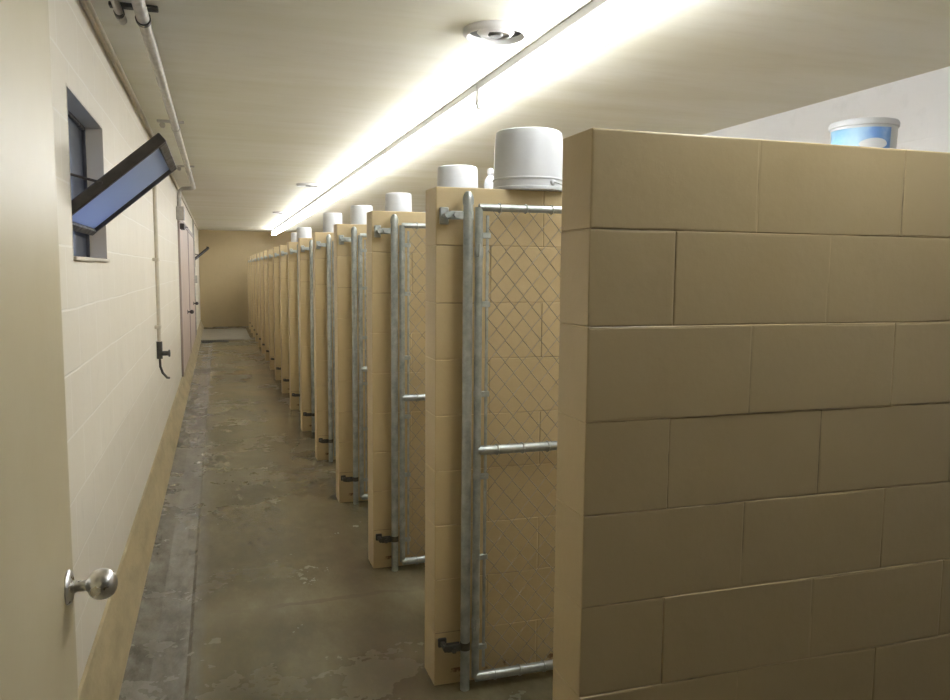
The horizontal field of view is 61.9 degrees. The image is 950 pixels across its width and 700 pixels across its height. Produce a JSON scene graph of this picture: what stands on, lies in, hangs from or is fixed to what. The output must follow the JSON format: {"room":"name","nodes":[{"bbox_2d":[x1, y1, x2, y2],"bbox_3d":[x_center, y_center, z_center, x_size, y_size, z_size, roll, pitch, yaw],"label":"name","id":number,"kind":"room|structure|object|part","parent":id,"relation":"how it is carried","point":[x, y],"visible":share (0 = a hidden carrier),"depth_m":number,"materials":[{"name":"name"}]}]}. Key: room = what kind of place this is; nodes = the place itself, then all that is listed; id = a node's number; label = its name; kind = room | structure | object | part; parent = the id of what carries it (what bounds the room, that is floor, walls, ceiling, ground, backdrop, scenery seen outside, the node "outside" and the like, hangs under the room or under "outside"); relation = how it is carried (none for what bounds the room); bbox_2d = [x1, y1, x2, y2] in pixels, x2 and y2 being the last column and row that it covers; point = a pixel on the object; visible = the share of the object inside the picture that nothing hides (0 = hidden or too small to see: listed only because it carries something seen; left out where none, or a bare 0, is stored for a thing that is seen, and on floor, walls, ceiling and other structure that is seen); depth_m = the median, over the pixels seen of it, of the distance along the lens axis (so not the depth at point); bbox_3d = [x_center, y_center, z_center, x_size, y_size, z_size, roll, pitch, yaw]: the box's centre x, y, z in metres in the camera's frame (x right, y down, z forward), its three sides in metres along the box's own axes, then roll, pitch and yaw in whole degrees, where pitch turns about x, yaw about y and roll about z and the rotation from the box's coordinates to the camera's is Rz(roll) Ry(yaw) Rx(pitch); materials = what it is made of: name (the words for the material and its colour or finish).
{"room":"dog kennel","nodes":[
{"label":"dog kennel","id":0,"kind":"room"},
{"bbox_2d":[48,0,200,686],"bbox_3d":[-3.286,-0.542,8.332,0.200,2.640,26.700,-1,6,-18],"label":"wall","id":1,"kind":"structure","parent":0,"point":[119,400],"depth_m":3.43,"materials":[{"name":"beige paint"}]},
{"bbox_2d":[0,0,117,699],"bbox_3d":[-0.651,0.356,1.170,0.134,2.098,0.917,-1,6,-18],"label":"door","id":2,"kind":"structure","parent":1,"relation":"in","point":[38,584],"depth_m":1.29,"materials":[{"name":"paint"}]},
{"bbox_3d":[-0.750,0.461,1.552,0.091,0.068,0.068,-1,6,-18],"label":"knob","id":3,"kind":"part","parent":2,"relation":"part of","materials":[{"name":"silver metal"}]},
{"bbox_2d":[66,83,176,261],"bbox_3d":[-1.381,-0.627,3.036,0.417,0.575,0.860,-1,6,-18],"label":"window","id":4,"kind":"structure","parent":1,"relation":"in","point":[97,197],"depth_m":3.13,"materials":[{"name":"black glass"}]},
{"bbox_3d":[-1.451,-0.618,3.014,0.162,0.048,0.826,-1,6,-18],"label":"stay arm","id":5,"kind":"part","parent":4,"relation":"part of"},
{"bbox_3d":[-1.359,-0.616,3.045,0.318,0.273,0.752,-1,6,-18],"label":"sash glass","id":6,"kind":"part","parent":4,"relation":"part of","materials":[{"name":"blue glass"}]},
{"bbox_3d":[-1.359,-0.616,3.045,0.370,0.323,0.800,-1,6,-18],"label":"sash","id":7,"kind":"part","parent":4,"relation":"part of","materials":[{"name":"black metal"}]},
{"bbox_2d":[79,0,198,231],"bbox_3d":[-3.170,-1.836,8.237,0.022,0.045,26.300,-1,6,-18],"label":"trim","id":8,"kind":"structure","parent":1,"relation":"attached to","point":[86,5],"depth_m":3.79,"materials":[{"name":"beige paint"}]},
{"bbox_2d":[78,320,203,699],"bbox_3d":[-3.163,0.594,8.489,0.089,0.250,26.300,-1,6,-18],"label":"baseboard","id":9,"kind":"structure","parent":1,"relation":"attached to","point":[103,674],"depth_m":3.72,"materials":[{"name":"paint"}]},
{"bbox_2d":[151,137,170,378],"bbox_3d":[-2.361,-0.664,5.951,0.104,1.809,0.217,-1,6,-18],"label":"pipe","id":10,"kind":"object","parent":1,"relation":"attached to","point":[160,353],"visible":0.91,"depth_m":5.88,"materials":[{"name":"beige metal"}]},
{"bbox_2d":[156,341,170,378],"bbox_3d":[-2.365,0.082,6.030,0.097,0.309,0.210,-1,6,-18],"label":"tap","id":11,"kind":"object","parent":10,"relation":"on","point":[160,353],"depth_m":5.94,"materials":[{"name":"metal"}]},
{"bbox_2d":[176,206,184,220],"bbox_3d":[-3.546,-1.644,9.529,0.090,0.160,0.160,-1,6,-18],"label":"junction box","id":12,"kind":"object","parent":1,"relation":"attached to","point":[180,212],"visible":1,"depth_m":9.46,"materials":[{"name":"grey metal"}]},
{"bbox_2d":[177,220,193,376],"bbox_3d":[-4.052,-0.798,11.173,0.120,1.990,2.900,-1,6,-18],"label":"door","id":13,"kind":"structure","parent":1,"relation":"in","point":[183,254],"depth_m":10.64,"materials":[{"name":"paint"}]},
{"bbox_2d":[188,228,198,351],"bbox_3d":[-4.975,-1.090,14.013,0.120,1.990,2.900,-1,6,-18],"label":"door","id":14,"kind":"structure","parent":1,"relation":"in","point":[190,235],"depth_m":13.98,"materials":[{"name":"paint"}]},
{"bbox_2d":[192,219,197,334],"bbox_3d":[-5.510,-1.424,15.601,0.072,2.270,0.100,-1,6,-18],"label":"conduit","id":15,"kind":"object","parent":1,"relation":"attached to","point":[195,276],"visible":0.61,"depth_m":15.56,"materials":[{"name":"grey metal"}]},
{"bbox_2d":[194,240,208,266],"bbox_3d":[-5.896,-2.054,16.921,0.417,0.575,0.860,-1,6,-18],"label":"window","id":16,"kind":"structure","parent":1,"relation":"in","point":[206,248],"depth_m":16.59,"materials":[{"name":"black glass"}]},
{"bbox_3d":[-5.874,-2.042,16.930,0.370,0.323,0.800,-1,6,-18],"label":"sash","id":17,"kind":"part","parent":16,"relation":"part of","materials":[{"name":"black metal"}]},
{"bbox_2d":[247,257,250,328],"bbox_3d":[-4.516,-1.472,20.591,2.657,1.829,0.148,-1,6,-18],"label":"wall","id":18,"kind":"structure","parent":0,"point":[247,257],"depth_m":20.12,"materials":[{"name":"beige paint"}]},
{"bbox_2d":[249,257,252,332],"bbox_3d":[-4.141,-1.354,19.440,2.657,1.829,0.148,-1,6,-18],"label":"wall","id":19,"kind":"structure","parent":0,"point":[250,264],"depth_m":18.97,"materials":[{"name":"beige paint"}]},
{"bbox_2d":[251,256,254,336],"bbox_3d":[-3.767,-1.236,18.289,2.657,1.829,0.148,-1,6,-18],"label":"wall","id":20,"kind":"structure","parent":0,"point":[252,257],"depth_m":17.83,"materials":[{"name":"beige paint"}]},
{"bbox_2d":[198,230,313,327],"bbox_3d":[-5.439,-1.877,21.494,3.846,2.640,0.200,-1,6,-18],"label":"wall","id":21,"kind":"structure","parent":0,"point":[223,268],"depth_m":21.02,"materials":[{"name":"beige paint"}]},
{"bbox_2d":[254,255,257,341],"bbox_3d":[-3.393,-1.117,17.138,2.657,1.829,0.148,-1,6,-18],"label":"wall","id":22,"kind":"structure","parent":0,"point":[255,263],"depth_m":16.68,"materials":[{"name":"beige paint"}]},
{"bbox_2d":[256,254,260,346],"bbox_3d":[-3.019,-0.999,15.988,2.657,1.829,0.148,-1,6,-18],"label":"wall","id":23,"kind":"structure","parent":0,"point":[257,255],"depth_m":15.52,"materials":[{"name":"beige paint"}]},
{"bbox_2d":[259,253,264,353],"bbox_3d":[-2.644,-0.881,14.837,2.657,1.829,0.148,-1,6,-18],"label":"wall","id":24,"kind":"structure","parent":0,"point":[260,254],"depth_m":14.38,"materials":[{"name":"beige paint"}]},
{"bbox_2d":[263,251,268,360],"bbox_3d":[-2.270,-0.762,13.686,2.657,1.829,0.148,-1,6,-18],"label":"wall","id":25,"kind":"structure","parent":0,"point":[265,261],"depth_m":13.22,"materials":[{"name":"beige paint"}]},
{"bbox_2d":[267,250,274,369],"bbox_3d":[-1.896,-0.644,12.535,2.657,1.829,0.148,-1,6,-18],"label":"wall","id":26,"kind":"structure","parent":0,"point":[270,260],"depth_m":12.07,"materials":[{"name":"beige paint"}]},
{"bbox_2d":[273,248,280,379],"bbox_3d":[-1.522,-0.526,11.384,2.657,1.829,0.148,-1,6,-18],"label":"wall","id":27,"kind":"structure","parent":0,"point":[276,273],"depth_m":10.92,"materials":[{"name":"beige paint"}]},
{"bbox_2d":[291,232,296,241],"bbox_3d":[-2.458,-1.519,10.977,0.210,0.212,0.210,2,6,18],"label":"bucket","id":28,"kind":"object","parent":27,"relation":"on","point":[294,234],"visible":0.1,"depth_m":10.89,"materials":[{"name":"white plastic"}]},
{"bbox_2d":[279,245,289,392],"bbox_3d":[-1.147,-0.408,10.233,2.657,1.829,0.148,-1,6,-18],"label":"wall","id":29,"kind":"structure","parent":0,"point":[283,260],"depth_m":9.77,"materials":[{"name":"beige paint"}]},
{"bbox_2d":[297,227,311,241],"bbox_3d":[-2.122,-1.406,9.817,0.202,0.224,0.202,0,6,-9],"label":"bucket","id":30,"kind":"object","parent":29,"relation":"on","point":[302,232],"visible":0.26,"depth_m":9.73,"materials":[{"name":"white plastic"}]},
{"bbox_2d":[287,242,298,409],"bbox_3d":[-0.773,-0.289,9.082,2.657,1.829,0.148,-1,6,-18],"label":"wall","id":31,"kind":"structure","parent":0,"point":[292,258],"depth_m":8.62,"materials":[{"name":"beige paint"}]},
{"bbox_2d":[298,238,312,430],"bbox_3d":[-0.399,-0.171,7.931,2.657,1.829,0.148,-1,6,-18],"label":"wall","id":32,"kind":"structure","parent":0,"point":[303,257],"depth_m":7.47,"materials":[{"name":"beige paint"}]},
{"bbox_2d":[313,232,335,460],"bbox_3d":[-0.025,-0.053,6.780,2.657,1.829,0.148,-1,6,-18],"label":"wall","id":33,"kind":"structure","parent":0,"point":[319,255],"depth_m":6.33,"materials":[{"name":"beige paint"}]},
{"bbox_2d":[323,213,341,232],"bbox_3d":[-1.347,-1.178,7.519,0.202,0.241,0.202,3,6,27],"label":"bucket","id":34,"kind":"object","parent":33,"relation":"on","point":[329,219],"visible":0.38,"depth_m":7.43,"materials":[{"name":"white plastic"}]},
{"bbox_2d":[119,326,552,699],"bbox_3d":[-1.355,0.725,9.090,4.210,0.200,26.700,-1,6,-18],"label":"floor","id":35,"kind":"structure","parent":0,"point":[260,584],"depth_m":3.92,"materials":[{"name":"concrete"}]},
{"bbox_2d":[201,340,228,342],"bbox_3d":[-5.520,-0.182,16.813,0.550,0.027,0.260,-1,6,-18],"label":"floor drain","id":36,"kind":"object","parent":35,"relation":"on","point":[203,341],"visible":0.98,"depth_m":16.74,"materials":[{"name":"metal"}]},
{"bbox_2d":[201,328,250,340],"bbox_3d":[-5.894,-0.371,18.701,1.035,0.032,3.300,-1,6,-18],"label":"step","id":37,"kind":"structure","parent":35,"relation":"on","point":[235,333],"depth_m":18.43,"materials":[{"name":"concrete"}]},
{"bbox_2d":[281,251,288,381],"bbox_3d":[-2.312,-0.359,9.738,0.110,1.812,0.083,-1,6,-18],"label":"gate post","id":38,"kind":"object","parent":35,"relation":"on","point":[283,253],"visible":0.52,"depth_m":9.67,"materials":[{"name":"metal"}]},
{"bbox_2d":[290,244,299,409],"bbox_3d":[-1.938,-0.241,8.587,0.110,1.812,0.083,-1,6,-18],"label":"gate post","id":39,"kind":"object","parent":35,"relation":"on","point":[292,251],"visible":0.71,"depth_m":8.57,"materials":[{"name":"metal"}]},
{"bbox_2d":[301,240,314,431],"bbox_3d":[-1.564,-0.123,7.436,0.110,1.812,0.083,-1,6,-18],"label":"gate post","id":40,"kind":"object","parent":35,"relation":"on","point":[310,247],"visible":0.94,"depth_m":7.42,"materials":[{"name":"metal"}]},
{"bbox_2d":[316,234,332,461],"bbox_3d":[-1.190,-0.005,6.285,0.110,1.812,0.083,-1,6,-18],"label":"gate post","id":41,"kind":"object","parent":35,"relation":"on","point":[319,244],"visible":1,"depth_m":6.27,"materials":[{"name":"metal"}]},
{"bbox_2d":[332,240,335,456],"bbox_3d":[-0.655,-0.008,6.441,0.997,1.753,0.060,-1,6,-19],"label":"gate","id":42,"kind":"object","parent":41,"relation":"attached to","point":[334,430],"visible":0.02,"depth_m":6.28,"materials":[{"name":"metal"}]},
{"bbox_2d":[339,227,358,504],"bbox_3d":[-0.816,0.114,5.134,0.110,1.812,0.083,-1,6,-18],"label":"gate post","id":43,"kind":"object","parent":35,"relation":"on","point":[353,239],"visible":1,"depth_m":5.12,"materials":[{"name":"metal"}]},
{"bbox_2d":[358,233,367,499],"bbox_3d":[-0.281,0.110,5.291,0.997,1.753,0.060,-1,6,-19],"label":"gate","id":44,"kind":"object","parent":43,"relation":"attached to","point":[361,288],"visible":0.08,"depth_m":5.13,"materials":[{"name":"metal"}]},
{"bbox_3d":[-0.314,0.960,5.367,0.912,0.046,0.046,-1,6,-18],"label":"rail","id":45,"kind":"part","parent":44,"relation":"part of","materials":[{"name":"metal"}]},
{"bbox_3d":[-0.307,0.114,5.282,0.912,0.044,0.044,-1,6,-18],"label":"rail","id":46,"kind":"part","parent":44,"relation":"part of","materials":[{"name":"metal"}]},
{"bbox_2d":[374,214,398,570],"bbox_3d":[-0.441,0.232,3.983,0.110,1.812,0.083,-1,6,-18],"label":"gate post","id":47,"kind":"object","parent":35,"relation":"on","point":[394,538],"visible":1,"depth_m":3.97,"materials":[{"name":"metal"}]},
{"bbox_2d":[399,222,425,564],"bbox_3d":[0.093,0.228,4.140,0.997,1.753,0.060,-1,6,-19],"label":"gate","id":48,"kind":"object","parent":47,"relation":"attached to","point":[412,397],"visible":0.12,"depth_m":3.99,"materials":[{"name":"metal"}]},
{"bbox_3d":[0.060,1.078,4.216,0.912,0.046,0.046,-1,6,-18],"label":"rail","id":49,"kind":"part","parent":48,"relation":"part of","materials":[{"name":"metal"}]},
{"bbox_3d":[0.067,0.233,4.131,0.912,0.044,0.044,-1,6,-18],"label":"rail","id":50,"kind":"part","parent":48,"relation":"part of","materials":[{"name":"metal"}]},
{"bbox_3d":[0.074,-0.625,4.045,0.912,0.036,0.036,-1,6,-18],"label":"rail","id":51,"kind":"part","parent":48,"relation":"part of","materials":[{"name":"metal"}]},
{"bbox_2d":[438,191,473,690],"bbox_3d":[-0.067,0.350,2.833,0.110,1.812,0.083,-1,6,-18],"label":"gate post","id":52,"kind":"object","parent":35,"relation":"on","point":[467,214],"visible":1,"depth_m":2.81,"materials":[{"name":"metal"}]},
{"bbox_2d":[471,203,561,681],"bbox_3d":[0.468,0.347,2.989,0.997,1.753,0.060,-1,6,-19],"label":"gate","id":53,"kind":"object","parent":52,"relation":"attached to","point":[478,450],"visible":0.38,"depth_m":2.86,"materials":[{"name":"metal"}]},
{"bbox_3d":[0.434,1.197,3.065,0.912,0.046,0.046,-1,6,-18],"label":"rail","id":54,"kind":"part","parent":53,"relation":"part of","materials":[{"name":"metal"}]},
{"bbox_3d":[0.441,0.351,2.980,0.912,0.044,0.044,-1,6,-18],"label":"rail","id":55,"kind":"part","parent":53,"relation":"part of","materials":[{"name":"metal"}]},
{"bbox_3d":[0.449,-0.507,2.895,0.912,0.036,0.036,-1,6,-18],"label":"rail","id":56,"kind":"part","parent":53,"relation":"part of","materials":[{"name":"metal"}]},
{"bbox_2d":[334,224,367,502],"bbox_3d":[0.349,0.065,5.629,2.657,1.829,0.148,-1,6,-18],"label":"wall","id":57,"kind":"structure","parent":0,"point":[342,256],"depth_m":5.18,"materials":[{"name":"beige paint"}]},
{"bbox_2d":[350,205,372,224],"bbox_3d":[-0.912,-1.051,6.385,0.202,0.222,0.202,0,6,0],"label":"bucket","id":58,"kind":"object","parent":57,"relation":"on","point":[358,213],"visible":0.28,"depth_m":6.30,"materials":[{"name":"white plastic"}]},
{"bbox_2d":[367,211,425,567],"bbox_3d":[0.724,0.184,4.478,2.657,1.829,0.148,-1,6,-18],"label":"wall","id":59,"kind":"structure","parent":0,"point":[378,248],"depth_m":4.04,"materials":[{"name":"beige paint"}]},
{"bbox_2d":[385,192,411,211],"bbox_3d":[-0.508,-0.929,5.245,0.196,0.212,0.196,-2,6,-27],"label":"bucket","id":60,"kind":"object","parent":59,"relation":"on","point":[396,201],"visible":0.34,"depth_m":5.17,"materials":[{"name":"white plastic"}]},
{"bbox_2d":[425,186,561,685],"bbox_3d":[1.098,0.302,3.327,2.657,1.829,0.148,-1,6,-18],"label":"wall","id":61,"kind":"structure","parent":0,"point":[444,243],"depth_m":2.92,"materials":[{"name":"beige paint"}]},
{"bbox_2d":[437,165,477,187],"bbox_3d":[-0.095,-0.828,4.109,0.236,0.243,0.236,5,7,36],"label":"bucket","id":62,"kind":"object","parent":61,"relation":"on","point":[465,176],"visible":0.35,"depth_m":4.01,"materials":[{"name":"white plastic"}]},
{"bbox_2d":[484,168,493,188],"bbox_3d":[0.081,-0.833,4.165,0.068,0.245,0.068,-1,6,-18],"label":"bottle","id":63,"kind":"object","parent":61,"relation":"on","point":[488,183],"visible":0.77,"depth_m":4.14,"materials":[{"name":"white plastic"}]},
{"bbox_2d":[492,127,562,191],"bbox_3d":[0.201,-0.696,2.937,0.280,0.220,0.281,-1,6,-18],"label":"bucket","id":64,"kind":"object","parent":61,"relation":"on","point":[526,158],"visible":0.78,"depth_m":2.82,"materials":[{"name":"white plastic"}]},
{"bbox_2d":[90,0,949,231],"bbox_3d":[-1.359,-1.976,8.811,4.266,0.150,26.700,-1,6,-18],"label":"ceiling","id":65,"kind":"structure","parent":0,"point":[270,97],"depth_m":4.07,"materials":[{"name":"paint"}]},
{"bbox_2d":[108,0,195,205],"bbox_3d":[-1.197,-1.124,2.720,0.239,0.330,14.485,-1,6,-18],"label":"ceiling pipe","id":66,"kind":"object","parent":65,"relation":"attached to","point":[142,17],"visible":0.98,"depth_m":3.60,"materials":[{"name":"metal"}]},
{"bbox_2d":[272,226,281,234],"bbox_3d":[-4.822,-2.910,19.285,0.110,0.134,2.432,-1,6,-18],"label":"fluorescent light","id":67,"kind":"object","parent":65,"relation":"attached to","point":[275,230],"visible":0.77,"depth_m":19.32,"materials":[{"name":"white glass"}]},
{"bbox_2d":[273,211,288,213],"bbox_3d":[-3.427,-2.418,13.957,0.276,0.029,0.276,-1,6,-18],"label":"ceiling vent","id":68,"kind":"object","parent":65,"relation":"in","point":[274,212],"visible":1,"depth_m":13.87,"materials":[{"name":"metal"}]},
{"bbox_2d":[278,219,290,230],"bbox_3d":[-4.071,-2.673,16.976,0.110,0.134,2.432,-1,6,-18],"label":"fluorescent light","id":69,"kind":"object","parent":65,"relation":"attached to","point":[284,224],"visible":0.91,"depth_m":16.99,"materials":[{"name":"white plastic"}]},
{"bbox_2d":[287,211,303,225],"bbox_3d":[-3.320,-2.436,14.666,0.110,0.134,2.432,-1,6,-18],"label":"fluorescent light","id":70,"kind":"object","parent":65,"relation":"attached to","point":[296,216],"visible":0.95,"depth_m":14.59,"materials":[{"name":"white plastic"}]},
{"bbox_2d":[296,183,319,187],"bbox_3d":[-1.969,-1.945,9.345,0.276,0.029,0.276,-1,6,-18],"label":"ceiling vent","id":71,"kind":"object","parent":65,"relation":"in","point":[308,185],"visible":1,"depth_m":9.28,"materials":[{"name":"metal"}]},
{"bbox_2d":[299,199,321,217],"bbox_3d":[-2.569,-2.198,12.357,0.110,0.134,2.432,-1,6,-18],"label":"fluorescent light","id":72,"kind":"object","parent":65,"relation":"attached to","point":[311,206],"visible":0.86,"depth_m":12.29,"materials":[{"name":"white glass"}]},
{"bbox_2d":[316,180,348,207],"bbox_3d":[-1.818,-1.961,10.047,0.110,0.134,2.432,-1,6,-18],"label":"fluorescent light","id":73,"kind":"object","parent":65,"relation":"attached to","point":[335,190],"visible":0.89,"depth_m":9.93,"materials":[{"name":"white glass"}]},
{"bbox_2d":[342,149,396,191],"bbox_3d":[-1.067,-1.724,7.738,0.110,0.134,2.432,-1,6,-18],"label":"fluorescent light","id":74,"kind":"object","parent":65,"relation":"attached to","point":[377,162],"visible":0.96,"depth_m":7.54,"materials":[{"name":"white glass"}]},
{"bbox_2d":[385,83,493,164],"bbox_3d":[-0.316,-1.486,5.429,0.110,0.134,2.432,-1,6,-18],"label":"fluorescent light","id":75,"kind":"object","parent":65,"relation":"attached to","point":[464,105],"visible":0.84,"depth_m":5.10,"materials":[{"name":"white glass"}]},
{"bbox_2d":[463,20,528,45],"bbox_3d":[0.086,-1.324,3.315,0.276,0.029,0.276,-1,6,-18],"label":"ceiling vent","id":76,"kind":"object","parent":65,"relation":"in","point":[487,32],"visible":1,"depth_m":3.29,"materials":[{"name":"white metal"}]},
{"bbox_2d":[477,0,680,109],"bbox_3d":[0.435,-1.249,3.119,0.110,0.134,2.432,-1,6,-18],"label":"fluorescent light","id":77,"kind":"object","parent":65,"relation":"attached to","point":[597,17],"visible":1,"depth_m":3.24,"materials":[{"name":"white plastic"}]},
{"bbox_2d":[424,66,949,211],"bbox_3d":[0.563,-0.634,9.574,0.200,2.640,26.700,-1,6,-18],"label":"wall","id":78,"kind":"structure","parent":0,"point":[921,103],"depth_m":4.19,"materials":[{"name":"white paint"}]},
{"bbox_2d":[553,128,949,699],"bbox_3d":[1.472,0.420,2.176,2.657,1.829,0.148,-1,6,-18],"label":"wall","id":79,"kind":"structure","parent":0,"point":[753,484],"depth_m":1.80,"materials":[{"name":"beige paint"}]},
{"bbox_2d":[829,117,899,148],"bbox_3d":[1.659,-0.796,3.397,0.276,0.352,0.276,-1,6,-18],"label":"pail","id":80,"kind":"object","parent":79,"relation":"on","point":[879,132],"visible":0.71,"depth_m":3.27,"materials":[{"name":"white plastic"}]},
{"bbox_3d":[1.661,-0.957,3.381,0.276,0.029,0.276,-1,6,-18],"label":"lid","id":81,"kind":"part","parent":80,"relation":"part of","materials":[{"name":"white plastic"}]}
]}

